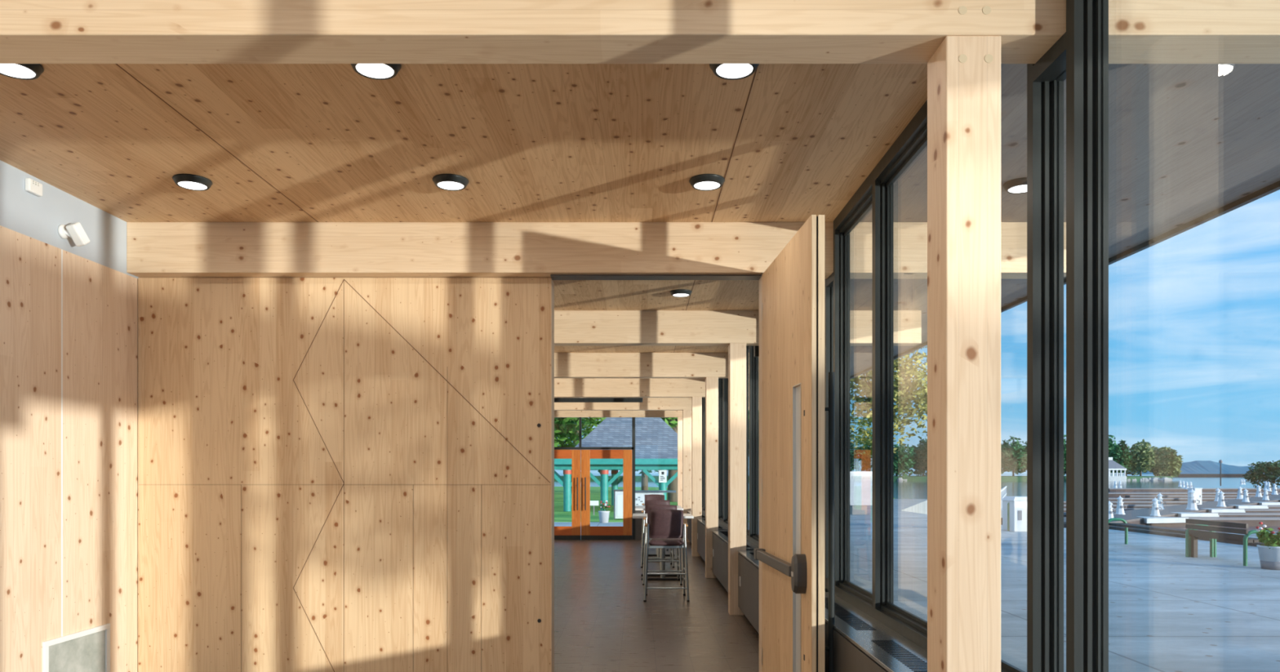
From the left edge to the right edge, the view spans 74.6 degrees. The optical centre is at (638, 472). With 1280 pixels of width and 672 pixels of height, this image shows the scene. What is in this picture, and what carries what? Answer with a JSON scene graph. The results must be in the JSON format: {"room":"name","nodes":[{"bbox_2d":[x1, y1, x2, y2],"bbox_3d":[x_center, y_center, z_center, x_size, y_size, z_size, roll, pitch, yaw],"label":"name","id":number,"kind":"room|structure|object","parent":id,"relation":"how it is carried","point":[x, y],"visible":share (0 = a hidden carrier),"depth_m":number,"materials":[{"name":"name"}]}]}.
{"room":"pavilion hall","nodes":[
{"label":"pavilion hall","id":0,"kind":"room"},
{"bbox_2d":[0,160,138,671],"bbox_3d":[-3.599,-0.107,6.050,0.200,3.215,25.900,0,0,0],"label":"wall","id":1,"kind":"structure","parent":0,"point":[68,312],"depth_m":5.09,"materials":[{"name":"brown wood"}]},
{"bbox_2d":[25,177,42,196],"bbox_3d":[-3.483,-1.646,4.839,0.031,0.075,0.110,0,0,0],"label":"wall sensor","id":2,"kind":"object","parent":1,"relation":"attached to","point":[32,186],"visible":1,"depth_m":4.82,"materials":[{"name":"white plastic"}]},
{"bbox_2d":[57,222,89,246],"bbox_3d":[-3.435,-1.453,5.115,0.128,0.144,0.123,0,0,0],"label":"camera","id":3,"kind":"object","parent":1,"relation":"attached to","point":[75,230],"visible":1,"depth_m":5.09,"materials":[{"name":"white plastic"}]},
{"bbox_2d":[42,623,110,671],"bbox_3d":[-3.491,1.186,5.232,0.016,0.389,0.613,0,0,0],"label":"air vent","id":4,"kind":"object","parent":1,"relation":"in","point":[88,650],"visible":1,"depth_m":5.26,"materials":[{"name":"white plastic"}]},
{"bbox_2d":[137,277,554,671],"bbox_3d":[-2.054,0.081,5.959,2.890,2.892,0.186,0,0,0],"label":"wall","id":5,"kind":"structure","parent":0,"point":[335,474],"depth_m":5.87,"materials":[{"name":"brown wood"}]},
{"bbox_2d":[550,274,760,279],"bbox_3d":[0.177,-1.363,5.848,1.570,0.011,0.120,0,0,0],"label":"trim","id":6,"kind":"structure","parent":5,"relation":"attached to","point":[554,277],"depth_m":5.82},
{"bbox_2d":[0,63,1279,376],"bbox_3d":[0.030,-1.824,6.600,7.459,0.221,27.000,0,0,0],"label":"ceiling","id":7,"kind":"structure","parent":0,"point":[274,142],"depth_m":4.39,"materials":[{"name":"brown wood"}]},
{"bbox_2d":[0,63,44,79],"bbox_3d":[-2.610,-1.696,3.505,0.210,0.037,0.210,0,0,0],"label":"recessed light","id":8,"kind":"object","parent":7,"relation":"in","point":[19,71],"visible":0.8,"depth_m":3.52,"materials":[{"name":"white"}]},
{"bbox_2d":[172,173,213,191],"bbox_3d":[-2.610,-1.696,4.915,0.210,0.037,0.210,0,0,0],"label":"recessed light","id":9,"kind":"object","parent":7,"relation":"in","point":[188,181],"visible":1,"depth_m":4.87,"materials":[{"name":"white"}]},
{"bbox_2d":[350,63,400,79],"bbox_3d":[-1.100,-1.696,3.505,0.210,0.037,0.210,0,0,0],"label":"recessed light","id":10,"kind":"object","parent":7,"relation":"in","point":[373,71],"visible":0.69,"depth_m":3.51,"materials":[{"name":"white"}]},
{"bbox_2d":[432,173,468,191],"bbox_3d":[-1.100,-1.696,4.915,0.210,0.037,0.210,0,0,0],"label":"recessed light","id":11,"kind":"object","parent":7,"relation":"in","point":[453,182],"visible":1,"depth_m":4.87,"materials":[{"name":"white"}]},
{"bbox_2d":[126,222,1066,279],"bbox_3d":[-0.260,-1.542,5.833,6.479,0.346,0.190,0,0,0],"label":"timber beam","id":12,"kind":"structure","parent":7,"relation":"attached to","point":[153,249],"depth_m":5.74,"materials":[{"name":"brown wood"}]},
{"bbox_2d":[554,397,642,402],"bbox_3d":[-1.163,-1.509,15.510,2.474,0.412,0.100,0,0,0],"label":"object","id":13,"kind":"structure","parent":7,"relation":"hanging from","point":[556,399],"depth_m":15.46,"materials":[{"name":"brown wood"}]},
{"bbox_2d":[0,0,1279,63],"bbox_3d":[-0.260,-1.542,2.718,6.479,0.346,0.191,0,0,0],"label":"timber beam","id":14,"kind":"structure","parent":7,"relation":"attached to","point":[32,31],"depth_m":2.62,"materials":[{"name":"brown wood"}]},
{"bbox_2d":[554,352,759,377],"bbox_3d":[-0.260,-1.542,12.063,6.479,0.346,0.190,0,0,0],"label":"timber beam","id":15,"kind":"structure","parent":7,"relation":"attached to","point":[566,365],"depth_m":11.97,"materials":[{"name":"brown wood"}]},
{"bbox_2d":[554,377,759,397],"bbox_3d":[-0.260,-1.542,15.178,6.479,0.346,0.190,0,0,0],"label":"timber beam","id":16,"kind":"structure","parent":7,"relation":"attached to","point":[563,387],"depth_m":15.08,"materials":[{"name":"brown wood"}]},
{"bbox_2d":[554,397,759,410],"bbox_3d":[-0.260,-1.542,18.294,6.479,0.346,0.190,0,0,0],"label":"timber beam","id":17,"kind":"structure","parent":7,"relation":"attached to","point":[648,403],"depth_m":18.20,"materials":[{"name":"brown wood"}]},
{"bbox_2d":[670,288,692,297],"bbox_3d":[0.400,-1.696,7.940,0.210,0.037,0.210,0,0,0],"label":"recessed light","id":18,"kind":"object","parent":7,"relation":"in","point":[678,292],"visible":1,"depth_m":7.88,"materials":[{"name":"white"}]},
{"bbox_2d":[688,173,724,191],"bbox_3d":[0.400,-1.696,4.915,0.210,0.037,0.210,0,0,0],"label":"recessed light","id":19,"kind":"object","parent":7,"relation":"in","point":[705,182],"visible":1,"depth_m":4.87,"materials":[{"name":"white"}]},
{"bbox_2d":[709,63,759,79],"bbox_3d":[0.400,-1.696,3.505,0.210,0.037,0.210,0,0,0],"label":"recessed light","id":20,"kind":"object","parent":7,"relation":"in","point":[725,71],"visible":0.67,"depth_m":3.50,"materials":[{"name":"white"}]},
{"bbox_2d":[554,310,921,345],"bbox_3d":[-0.260,-1.542,8.948,6.479,0.346,0.190,0,0,0],"label":"timber beam","id":21,"kind":"structure","parent":7,"relation":"attached to","point":[571,327],"depth_m":8.85,"materials":[{"name":"brown wood"}]},
{"bbox_2d":[1002,177,1026,193],"bbox_3d":[2.268,-1.696,4.970,0.210,0.037,0.210,0,0,0],"label":"recessed light","id":22,"kind":"object","parent":7,"relation":"in","point":[1019,185],"visible":0.66,"depth_m":4.94,"materials":[{"name":"white"}]},
{"bbox_2d":[849,180,1279,379],"bbox_3d":[3.780,-1.827,6.620,0.040,0.295,27.040,0,0,0],"label":"trim","id":23,"kind":"structure","parent":7,"relation":"attached to","point":[1274,187],"depth_m":5.86,"materials":[{"name":"metal"}]},
{"bbox_2d":[554,539,759,671],"bbox_3d":[-1.127,1.625,6.050,5.144,0.250,25.900,0,0,0],"label":"floor","id":24,"kind":"structure","parent":0,"point":[603,622],"depth_m":8.66,"materials":[{"name":"concrete"}]},
{"bbox_2d":[640,493,667,550],"bbox_3d":[0.318,0.963,16.500,0.538,1.076,0.534,0,0,0],"label":"counter stool","id":25,"kind":"object","parent":24,"relation":"on","point":[654,496],"visible":0.26,"depth_m":16.70,"materials":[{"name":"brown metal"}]},
{"bbox_2d":[640,499,674,567],"bbox_3d":[0.300,0.963,13.570,0.538,1.076,0.534,0,0,0],"label":"counter stool","id":26,"kind":"object","parent":24,"relation":"on","point":[651,502],"visible":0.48,"depth_m":13.34,"materials":[{"name":"silver metal"}]},
{"bbox_2d":[635,505,683,559],"bbox_3d":[0.345,1.048,14.700,0.810,0.905,1.200,0,0,0],"label":"table","id":27,"kind":"object","parent":24,"relation":"on","point":[637,507],"visible":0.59,"depth_m":14.25,"materials":[{"name":"white"}]},
{"bbox_2d":[642,504,682,585],"bbox_3d":[0.318,0.963,11.490,0.538,1.076,0.534,0,0,0],"label":"counter stool","id":28,"kind":"object","parent":24,"relation":"on","point":[655,506],"visible":0.45,"depth_m":11.26,"materials":[{"name":"silver metal"}]},
{"bbox_2d":[632,513,693,580],"bbox_3d":[0.338,1.048,11.985,0.845,0.905,0.730,0,0,0],"label":"table","id":29,"kind":"object","parent":24,"relation":"on","point":[662,551],"visible":0.56,"depth_m":11.73,"materials":[{"name":"white"}]},
{"bbox_2d":[643,509,689,601],"bbox_3d":[0.325,0.963,10.040,0.538,1.076,0.534,0,0,0],"label":"counter stool","id":30,"kind":"object","parent":24,"relation":"on","point":[665,529],"visible":1,"depth_m":9.82,"materials":[{"name":"brown leather"}]},
{"bbox_2d":[682,409,691,542],"bbox_3d":[1.048,0.066,18.291,0.173,2.869,0.176,0,0,0],"label":"column","id":31,"kind":"structure","parent":24,"relation":"on","point":[686,414],"depth_m":18.20,"materials":[{"name":"brown wood"}]},
{"bbox_2d":[686,510,705,543],"bbox_3d":[1.185,1.157,16.738,0.280,0.686,2.929,0,0,0],"label":"base cabinet","id":32,"kind":"object","parent":24,"relation":"on","point":[689,520],"visible":0.15,"depth_m":17.39,"materials":[{"name":"black"}]},
{"bbox_2d":[691,396,702,556],"bbox_3d":[1.048,0.066,15.175,0.173,2.869,0.176,0,0,0],"label":"column","id":33,"kind":"structure","parent":24,"relation":"on","point":[696,402],"depth_m":15.09,"materials":[{"name":"brown wood"}]},
{"bbox_2d":[705,377,718,577],"bbox_3d":[1.048,0.066,12.060,0.173,2.869,0.176,0,0,0],"label":"column","id":34,"kind":"structure","parent":24,"relation":"on","point":[711,383],"depth_m":11.97,"materials":[{"name":"brown wood"}]},
{"bbox_2d":[697,518,728,562],"bbox_3d":[1.185,1.157,13.623,0.280,0.686,2.929,0,0,0],"label":"base cabinet","id":35,"kind":"object","parent":24,"relation":"on","point":[700,522],"visible":0.3,"depth_m":14.01,"materials":[{"name":"black"}]},
{"bbox_2d":[711,529,759,593],"bbox_3d":[1.185,1.157,10.508,0.280,0.686,2.929,0,0,0],"label":"base cabinet","id":36,"kind":"object","parent":24,"relation":"on","point":[720,537],"visible":0.41,"depth_m":10.68,"materials":[{"name":"black"}]},
{"bbox_2d":[728,342,746,615],"bbox_3d":[1.048,0.066,8.945,0.173,2.869,0.176,0,0,0],"label":"column","id":37,"kind":"structure","parent":24,"relation":"on","point":[736,351],"depth_m":8.86,"materials":[{"name":"brown wood"}]},
{"bbox_2d":[737,550,826,635],"bbox_3d":[1.185,1.157,7.393,0.280,0.686,2.929,0,0,0],"label":"base cabinet","id":38,"kind":"object","parent":24,"relation":"on","point":[748,566],"visible":0.16,"depth_m":8.00,"materials":[{"name":"black"}]},
{"bbox_2d":[824,591,927,671],"bbox_3d":[1.185,1.157,4.278,0.280,0.686,2.929,0,0,0],"label":"radiator cover","id":39,"kind":"object","parent":24,"relation":"on","point":[862,642],"visible":0.69,"depth_m":4.18,"materials":[{"name":"black"}]},
{"bbox_2d":[927,35,1000,671],"bbox_3d":[1.048,0.066,2.715,0.173,2.869,0.177,0,0,0],"label":"column","id":40,"kind":"structure","parent":24,"relation":"on","point":[964,72],"depth_m":2.63,"materials":[{"name":"brown wood"}]},
{"bbox_2d":[1066,0,1108,671],"bbox_3d":[1.375,-0.117,1.156,0.100,3.195,2.919,0,0,0],"label":"window frame","id":41,"kind":"structure","parent":24,"relation":"on","point":[1086,20],"depth_m":2.56,"materials":[{"name":"black metal"}]},
{"bbox_3d":[1.048,0.065,5.831,0.173,2.869,0.176,0,0,0],"label":"column","id":42,"kind":"structure","parent":24,"relation":"on","visible":0},
{"bbox_2d":[759,275,762,671],"bbox_3d":[0.904,0.071,5.824,0.116,2.857,0.168,0,0,0],"label":"trim","id":43,"kind":"structure","parent":42,"relation":"attached to","point":[761,278],"depth_m":5.84,"materials":[{"name":"brown wood"}]},
{"bbox_2d":[754,214,834,671],"bbox_3d":[0.889,0.062,5.101,0.230,2.855,1.405,0,0,-6],"label":"door","id":44,"kind":"structure","parent":43,"relation":"attached to","point":[792,553],"depth_m":4.72,"materials":[{"name":"brown wood"}]},
{"bbox_2d":[703,512,927,650],"bbox_3d":[1.385,1.155,10.862,0.120,0.690,16.076,0,0,0],"label":"wall","id":45,"kind":"structure","parent":0,"point":[827,589],"depth_m":4.72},
{"bbox_2d":[554,410,682,539],"bbox_3d":[-1.037,-0.107,18.900,4.924,3.215,0.120,0,0,0],"label":"window","id":46,"kind":"structure","parent":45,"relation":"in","point":[637,523],"depth_m":18.85,"materials":[{"name":"brown wood"}]},
{"bbox_2d":[554,449,581,539],"bbox_3d":[-1.865,0.489,18.846,1.126,2.022,0.128,0,0,0],"label":"door","id":47,"kind":"structure","parent":46,"relation":"attached to","point":[573,532],"depth_m":18.85,"materials":[{"name":"orange wood"}]},
{"bbox_2d":[581,449,631,539],"bbox_3d":[-0.721,0.489,18.846,1.145,2.022,0.128,0,0,0],"label":"door","id":48,"kind":"structure","parent":46,"relation":"attached to","point":[588,532],"depth_m":18.85,"materials":[{"name":"orange wood"}]},
{"bbox_2d":[702,397,705,513],"bbox_3d":[1.375,-0.453,16.731,0.100,2.525,2.919,0,0,0],"label":"window","id":49,"kind":"structure","parent":45,"relation":"in","point":[703,398],"depth_m":17.18,"materials":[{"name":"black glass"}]},
{"bbox_2d":[718,377,728,527],"bbox_3d":[1.375,-0.453,13.616,0.100,2.525,2.919,0,0,0],"label":"window","id":50,"kind":"structure","parent":45,"relation":"in","point":[722,382],"depth_m":13.12,"materials":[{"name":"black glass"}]},
{"bbox_2d":[746,345,759,546],"bbox_3d":[1.375,-0.453,10.501,0.100,2.525,2.919,0,0,0],"label":"window","id":51,"kind":"structure","parent":45,"relation":"in","point":[752,535],"depth_m":10.00,"materials":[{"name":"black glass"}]},
{"bbox_2d":[824,279,833,586],"bbox_3d":[1.375,-0.453,7.386,0.100,2.525,2.919,0,0,0],"label":"window","id":52,"kind":"structure","parent":45,"relation":"in","point":[828,291],"depth_m":5.94,"materials":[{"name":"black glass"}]},
{"bbox_2d":[826,271,833,588],"bbox_3d":[1.375,-0.279,5.829,0.100,2.178,0.220,0,0,0],"label":"window","id":53,"kind":"structure","parent":45,"relation":"in","point":[829,281],"depth_m":5.87,"materials":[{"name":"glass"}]},
{"bbox_2d":[833,63,1063,671],"bbox_3d":[1.375,-0.453,4.271,0.100,2.525,2.919,0,0,0],"label":"window","id":54,"kind":"structure","parent":45,"relation":"in","point":[1045,100],"depth_m":2.85,"materials":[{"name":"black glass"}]},
{"bbox_2d":[1032,31,1066,81],"bbox_3d":[1.375,0.056,2.713,0.100,2.848,0.220,0,0,0],"label":"window","id":55,"kind":"structure","parent":45,"relation":"in","point":[1052,63],"depth_m":2.73,"materials":[{"name":"clear glass"}]},
{"label":"outside","id":56,"kind":"structure","parent":0,"visible":0},
{"bbox_2d":[554,473,1279,538],"bbox_3d":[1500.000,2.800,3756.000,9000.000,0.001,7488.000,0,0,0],"label":"water","id":57,"kind":"structure","parent":56,"point":[902,489],"depth_m":189.86,"materials":[{"name":"blue liquid"}]},
{"bbox_2d":[897,476,1172,480],"bbox_3d":[123.009,2.086,288.826,128.075,1.429,13.426,0,0,0],"label":"rocks","id":58,"kind":"object","parent":57,"relation":"on","point":[1153,478],"visible":0.21,"depth_m":292.27,"materials":[{"name":"stone"}]},
{"bbox_2d":[1108,457,1126,481],"bbox_3d":[158.570,-1.139,283.000,7.412,8.278,7.412,0,0,0],"label":"gazebo","id":59,"kind":"object","parent":57,"relation":"on","point":[1113,465],"visible":0.7,"depth_m":279.50,"materials":[{"name":"wood"}]},
{"bbox_2d":[1063,504,1178,507],"bbox_3d":[33.100,2.695,62.490,14.800,0.710,0.920,0,0,0],"label":"dock","id":60,"kind":"object","parent":57,"relation":"on","point":[1064,505],"visible":0.07,"depth_m":62.03,"materials":[{"name":"grey"}]},
{"bbox_2d":[1063,501,1208,504],"bbox_3d":[40.600,2.695,69.990,14.800,0.710,0.920,0,0,0],"label":"dock","id":61,"kind":"object","parent":57,"relation":"on","point":[1064,502],"visible":0.24,"depth_m":69.52,"materials":[{"name":"grey"}]},
{"bbox_2d":[1063,493,1279,528],"bbox_3d":[47.750,2.725,67.550,56.763,0.750,56.763,0,0,0],"label":"pier","id":62,"kind":"structure","parent":57,"relation":"on","point":[1130,517],"depth_m":53.53,"materials":[{"name":"wood"}]},
{"bbox_2d":[1115,495,1126,514],"bbox_3d":[27.370,1.819,47.758,0.511,1.061,0.506,0,0,-22],"label":"pedestal","id":63,"kind":"object","parent":62,"relation":"on","point":[1119,510],"visible":0.98,"depth_m":47.63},
{"bbox_2d":[1150,497,1162,515],"bbox_3d":[28.241,1.840,45.907,0.491,1.020,0.486,0,0,-22],"label":"pedestal","id":64,"kind":"object","parent":62,"relation":"on","point":[1155,510],"visible":1,"depth_m":45.78,"materials":[{"name":"plastic"}]},
{"bbox_2d":[1185,488,1199,510],"bbox_3d":[35.150,1.673,53.351,0.652,1.355,0.646,0,0,-22],"label":"pedestal","id":65,"kind":"object","parent":62,"relation":"on","point":[1192,504],"visible":1,"depth_m":53.19,"materials":[{"name":"plastic"}]},
{"bbox_2d":[1186,487,1202,504],"bbox_3d":[41.533,1.732,62.737,0.574,1.237,0.880,0,0,0],"label":"locker","id":66,"kind":"object","parent":62,"relation":"on","point":[1198,491],"visible":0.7,"depth_m":62.34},
{"bbox_2d":[1216,490,1227,506],"bbox_3d":[40.676,1.792,58.634,0.538,1.117,0.532,0,0,-22],"label":"pedestal","id":67,"kind":"object","parent":62,"relation":"on","point":[1221,501],"visible":1,"depth_m":58.50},
{"bbox_2d":[1108,497,1235,501],"bbox_3d":[49.600,2.695,78.990,14.800,0.710,0.920,0,0,0],"label":"dock","id":68,"kind":"object","parent":57,"relation":"on","point":[1109,499],"visible":0.24,"depth_m":78.53,"materials":[{"name":"grey"}]},
{"bbox_2d":[1124,495,1262,497],"bbox_3d":[58.600,2.695,87.990,14.800,0.710,0.920,0,0,0],"label":"dock","id":69,"kind":"object","parent":57,"relation":"on","point":[1126,496],"visible":0.36,"depth_m":87.56,"materials":[{"name":"grey"}]},
{"bbox_2d":[1108,488,1279,491],"bbox_3d":[84.775,2.695,127.990,26.921,0.710,1.520,0,0,0],"label":"dock","id":70,"kind":"object","parent":57,"relation":"on","point":[1109,489],"visible":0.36,"depth_m":127.28,"materials":[{"name":"grey"}]},
{"bbox_2d":[1108,492,1279,496],"bbox_3d":[66.032,2.695,99.990,21.428,0.710,1.520,0,0,0],"label":"dock","id":71,"kind":"object","parent":57,"relation":"on","point":[1110,494],"visible":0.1,"depth_m":99.27,"materials":[{"name":"grey"}]},
{"bbox_2d":[1136,515,1279,526],"bbox_3d":[33.950,2.695,44.350,15.500,0.710,2.100,0,0,0],"label":"dock","id":72,"kind":"object","parent":57,"relation":"on","point":[1150,521],"visible":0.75,"depth_m":44.07,"materials":[{"name":"grey"}]},
{"bbox_2d":[1154,474,1267,477],"bbox_3d":[384.222,1.725,561.000,73.333,2.150,10.000,0,0,0],"label":"breakwater","id":73,"kind":"object","parent":57,"relation":"on","point":[1180,475],"visible":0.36,"depth_m":556.00,"materials":[{"name":"black"}]},
{"bbox_2d":[1171,511,1279,516],"bbox_3d":[38.950,2.695,49.350,15.500,0.710,2.100,0,0,0],"label":"dock","id":74,"kind":"object","parent":57,"relation":"on","point":[1180,513],"visible":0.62,"depth_m":49.03,"materials":[{"name":"grey"}]},
{"bbox_2d":[1200,507,1279,512],"bbox_3d":[44.450,2.695,54.850,15.500,0.710,2.100,0,0,0],"label":"dock","id":75,"kind":"object","parent":57,"relation":"on","point":[1210,510],"visible":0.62,"depth_m":54.53,"materials":[{"name":"grey"}]},
{"bbox_2d":[1228,504,1279,508],"bbox_3d":[50.450,2.695,60.850,15.500,0.710,2.100,0,0,0],"label":"dock","id":76,"kind":"object","parent":57,"relation":"on","point":[1237,506],"visible":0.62,"depth_m":60.33,"materials":[{"name":"grey"}]},
{"bbox_2d":[1242,459,1279,488],"bbox_3d":[113.451,0.449,149.279,10.090,5.640,9.715,0,0,0],"label":"round bush","id":77,"kind":"object","parent":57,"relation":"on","point":[1255,473],"visible":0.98,"depth_m":149.64,"materials":[{"name":"green plant"}]},
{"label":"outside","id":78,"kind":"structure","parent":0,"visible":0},
{"bbox_2d":[748,498,1279,671],"bbox_3d":[9.227,2.310,5.000,15.545,1.580,90.000,0,0,0],"label":"ground","id":79,"kind":"structure","parent":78,"point":[1170,611],"depth_m":10.56,"materials":[{"name":"concrete"}]},
{"bbox_2d":[849,471,871,514],"bbox_3d":[8.149,0.730,30.995,0.940,1.580,0.650,0,0,0],"label":"cabinet","id":80,"kind":"object","parent":79,"relation":"on","point":[860,482],"visible":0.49,"depth_m":30.70,"materials":[{"name":"concrete"}]},
{"bbox_2d":[1001,496,1026,531],"bbox_3d":[10.071,1.070,22.045,0.810,0.900,0.790,0,0,0],"label":"utility box","id":81,"kind":"object","parent":79,"relation":"on","point":[1018,504],"visible":0.56,"depth_m":21.70,"materials":[{"name":"metal"}]},
{"bbox_2d":[1108,517,1216,557],"bbox_3d":[10.210,1.240,16.550,0.480,0.560,2.900,0,0,0],"label":"park bench","id":82,"kind":"object","parent":79,"relation":"on","point":[1193,540],"visible":0.59,"depth_m":16.24,"materials":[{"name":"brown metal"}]},
{"bbox_2d":[1108,525,1264,546],"bbox_3d":[12.875,2.270,16.400,0.250,1.660,12.800,0,0,0],"label":"quay edge","id":83,"kind":"object","parent":79,"relation":"on","point":[1113,527],"visible":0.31,"depth_m":20.24,"materials":[{"name":"concrete"}]},
{"bbox_2d":[1185,518,1269,565],"bbox_3d":[10.150,1.175,14.486,0.500,0.690,1.528,0,0,0],"label":"park bench","id":84,"kind":"object","parent":79,"relation":"on","point":[1197,524],"visible":0.81,"depth_m":14.40,"materials":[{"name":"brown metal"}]},
{"bbox_2d":[1255,521,1279,569],"bbox_3d":[10.065,1.149,13.305,0.484,0.743,0.555,0,0,30],"label":"flower planter","id":85,"kind":"object","parent":79,"relation":"on","point":[1269,552],"visible":1,"depth_m":13.21,"materials":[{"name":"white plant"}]},
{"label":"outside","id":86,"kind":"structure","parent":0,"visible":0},
{"bbox_2d":[554,475,1172,480],"bbox_3d":[-50.000,2.150,332.500,500.000,1.900,95.000,0,0,0],"label":"ground","id":87,"kind":"structure","parent":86,"point":[637,477],"depth_m":288.45,"materials":[{"name":"green plant"}]},
{"bbox_2d":[849,438,861,471],"bbox_3d":[77.614,-6.246,320.034,13.956,17.870,13.485,0,0,0],"label":"leafy tree","id":88,"kind":"object","parent":87,"relation":"on","point":[853,455],"visible":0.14,"depth_m":318.81,"materials":[{"name":"green plant"}]},
{"bbox_2d":[851,429,871,471],"bbox_3d":[91.134,-8.126,337.143,16.017,18.655,14.401,0,0,0],"label":"leafy tree","id":89,"kind":"object","parent":87,"relation":"on","point":[865,460],"visible":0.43,"depth_m":333.54,"materials":[{"name":"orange plant"}]},
{"bbox_2d":[893,443,915,475],"bbox_3d":[92.650,-4.487,302.387,14.449,12.710,12.799,0,0,0],"label":"leafy tree","id":90,"kind":"object","parent":87,"relation":"on","point":[903,462],"visible":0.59,"depth_m":299.64,"materials":[{"name":"green plant"}]},
{"bbox_2d":[906,434,927,475],"bbox_3d":[107.999,-6.287,319.933,14.093,17.724,12.559,0,0,0],"label":"leafy tree","id":91,"kind":"object","parent":87,"relation":"on","point":[920,457],"visible":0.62,"depth_m":318.35,"materials":[{"name":"green plant"}]},
{"bbox_2d":[1000,435,1026,475],"bbox_3d":[135.547,-6.253,303.216,10.638,14.909,9.924,0,0,0],"label":"leafy tree","id":92,"kind":"object","parent":87,"relation":"on","point":[1011,456],"visible":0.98,"depth_m":301.11,"materials":[{"name":"green plant"}]},
{"bbox_2d":[1108,444,1132,475],"bbox_3d":[173.350,-4.539,303.074,8.147,11.482,7.000,0,0,0],"label":"leafy tree","id":93,"kind":"object","parent":87,"relation":"on","point":[1118,455],"visible":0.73,"depth_m":301.77,"materials":[{"name":"green plant"}]},
{"bbox_2d":[1117,439,1138,475],"bbox_3d":[195.123,-6.086,336.751,12.068,14.928,8.721,0,0,0],"label":"leafy tree","id":94,"kind":"object","parent":87,"relation":"on","point":[1123,446],"visible":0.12,"depth_m":336.04,"materials":[{"name":"green plant"}]},
{"bbox_2d":[1128,439,1155,475],"bbox_3d":[191.966,-5.902,319.810,9.602,14.207,8.745,0,0,0],"label":"leafy tree","id":95,"kind":"object","parent":87,"relation":"on","point":[1142,459],"visible":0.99,"depth_m":318.27,"materials":[{"name":"green plant"}]},
{"bbox_2d":[1158,446,1180,479],"bbox_3d":[191.422,-3.559,302.820,7.427,11.832,6.975,0,0,0],"label":"leafy tree","id":96,"kind":"object","parent":87,"relation":"on","point":[1167,460],"visible":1,"depth_m":302.07,"materials":[{"name":"green plant"}]},
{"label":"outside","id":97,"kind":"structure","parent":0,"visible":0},
{"bbox_2d":[554,521,622,535],"bbox_3d":[-3.777,2.310,22.510,10.445,1.580,6.980,0,0,0],"label":"ground","id":98,"kind":"structure","parent":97,"point":[556,523],"depth_m":24.76,"materials":[{"name":"concrete"}]},
{"bbox_2d":[597,500,611,522],"bbox_3d":[-1.067,1.182,25.700,0.398,0.676,0.456,0,0,-34],"label":"flower planter","id":99,"kind":"object","parent":98,"relation":"on","point":[603,514],"visible":1,"depth_m":25.60,"materials":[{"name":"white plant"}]},
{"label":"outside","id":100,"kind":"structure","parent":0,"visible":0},
{"bbox_2d":[1064,460,1271,473],"bbox_3d":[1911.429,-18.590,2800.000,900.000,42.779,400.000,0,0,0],"label":"hill","id":101,"kind":"structure","parent":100,"point":[1196,466],"depth_m":2647.98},
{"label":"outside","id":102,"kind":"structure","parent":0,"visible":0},
{"bbox_2d":[554,486,894,521],"bbox_3d":[-36.900,2.305,73.005,106.200,1.590,93.990,0,0,0],"label":"ground","id":103,"kind":"structure","parent":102,"point":[560,515],"depth_m":40.70,"materials":[{"name":"green plant"}]},
{"bbox_2d":[554,417,589,447],"bbox_3d":[-5.989,-3.211,48.080,7.245,9.426,7.152,0,0,-21],"label":"leafy tree","id":104,"kind":"object","parent":103,"relation":"on","point":[568,423],"visible":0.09,"depth_m":48.11,"materials":[{"name":"green plant"}]},
{"bbox_2d":[554,417,606,447],"bbox_3d":[-4.372,-3.939,59.938,7.159,10.880,7.398,0,0,0],"label":"leafy tree","id":105,"kind":"object","parent":103,"relation":"on","point":[592,421],"visible":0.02,"depth_m":59.74,"materials":[{"name":"green plant"}]},
{"bbox_2d":[554,417,677,511],"bbox_3d":[-0.216,-0.925,36.000,7.691,4.850,7.100,0,0,0],"label":"pavilion","id":106,"kind":"object","parent":103,"relation":"on","point":[655,441],"visible":0.56,"depth_m":33.20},
{"bbox_2d":[658,470,666,482],"bbox_3d":[0.940,0.130,32.723,0.300,0.480,0.014,0,0,0],"label":"notice sheet","id":107,"kind":"object","parent":106,"relation":"attached to","point":[662,473],"visible":1,"depth_m":32.72,"materials":[{"name":"white paper"}]},
{"bbox_2d":[613,489,622,519],"bbox_3d":[-0.511,1.025,27.250,0.600,0.970,0.580,0,0,0],"label":"sign","id":108,"kind":"object","parent":103,"relation":"on","point":[618,494],"visible":0.51,"depth_m":26.99,"materials":[{"name":"metal"}]},
{"bbox_2d":[599,418,658,490],"bbox_3d":[0.098,-3.546,70.184,6.999,10.094,7.708,0,0,0],"label":"leafy tree","id":109,"kind":"object","parent":103,"relation":"on","point":[644,486],"visible":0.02,"depth_m":69.78,"materials":[{"name":"green plant"}]},
{"bbox_2d":[635,490,675,505],"bbox_3d":[0.500,1.040,27.300,1.400,0.940,0.700,0,0,0],"label":"countertop","id":110,"kind":"structure","parent":103,"relation":"on","point":[639,495],"depth_m":27.00,"materials":[{"name":"metal"}]},
{"bbox_2d":[660,417,677,502],"bbox_3d":[1.724,-2.993,43.961,6.077,8.989,6.958,0,0,-18],"label":"leafy tree","id":111,"kind":"object","parent":103,"relation":"on","point":[673,421],"visible":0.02,"depth_m":43.75,"materials":[{"name":"green plant"}]},
{"bbox_2d":[849,346,927,458],"bbox_3d":[14.906,-3.870,51.993,8.161,10.783,8.813,0,0,-41],"label":"leafy tree","id":112,"kind":"object","parent":103,"relation":"on","point":[905,391],"visible":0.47,"depth_m":50.54,"materials":[{"name":"green plant"}]},
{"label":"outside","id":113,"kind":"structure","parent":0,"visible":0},
{"bbox_2d":[1146,445,1168,475],"bbox_3d":[208.086,-4.699,337.186,10.753,12.920,9.477,0,0,0],"label":"leafy tree","id":114,"kind":"object","parent":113,"point":[1157,470],"visible":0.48,"depth_m":335.50,"materials":[{"name":"green plant"}]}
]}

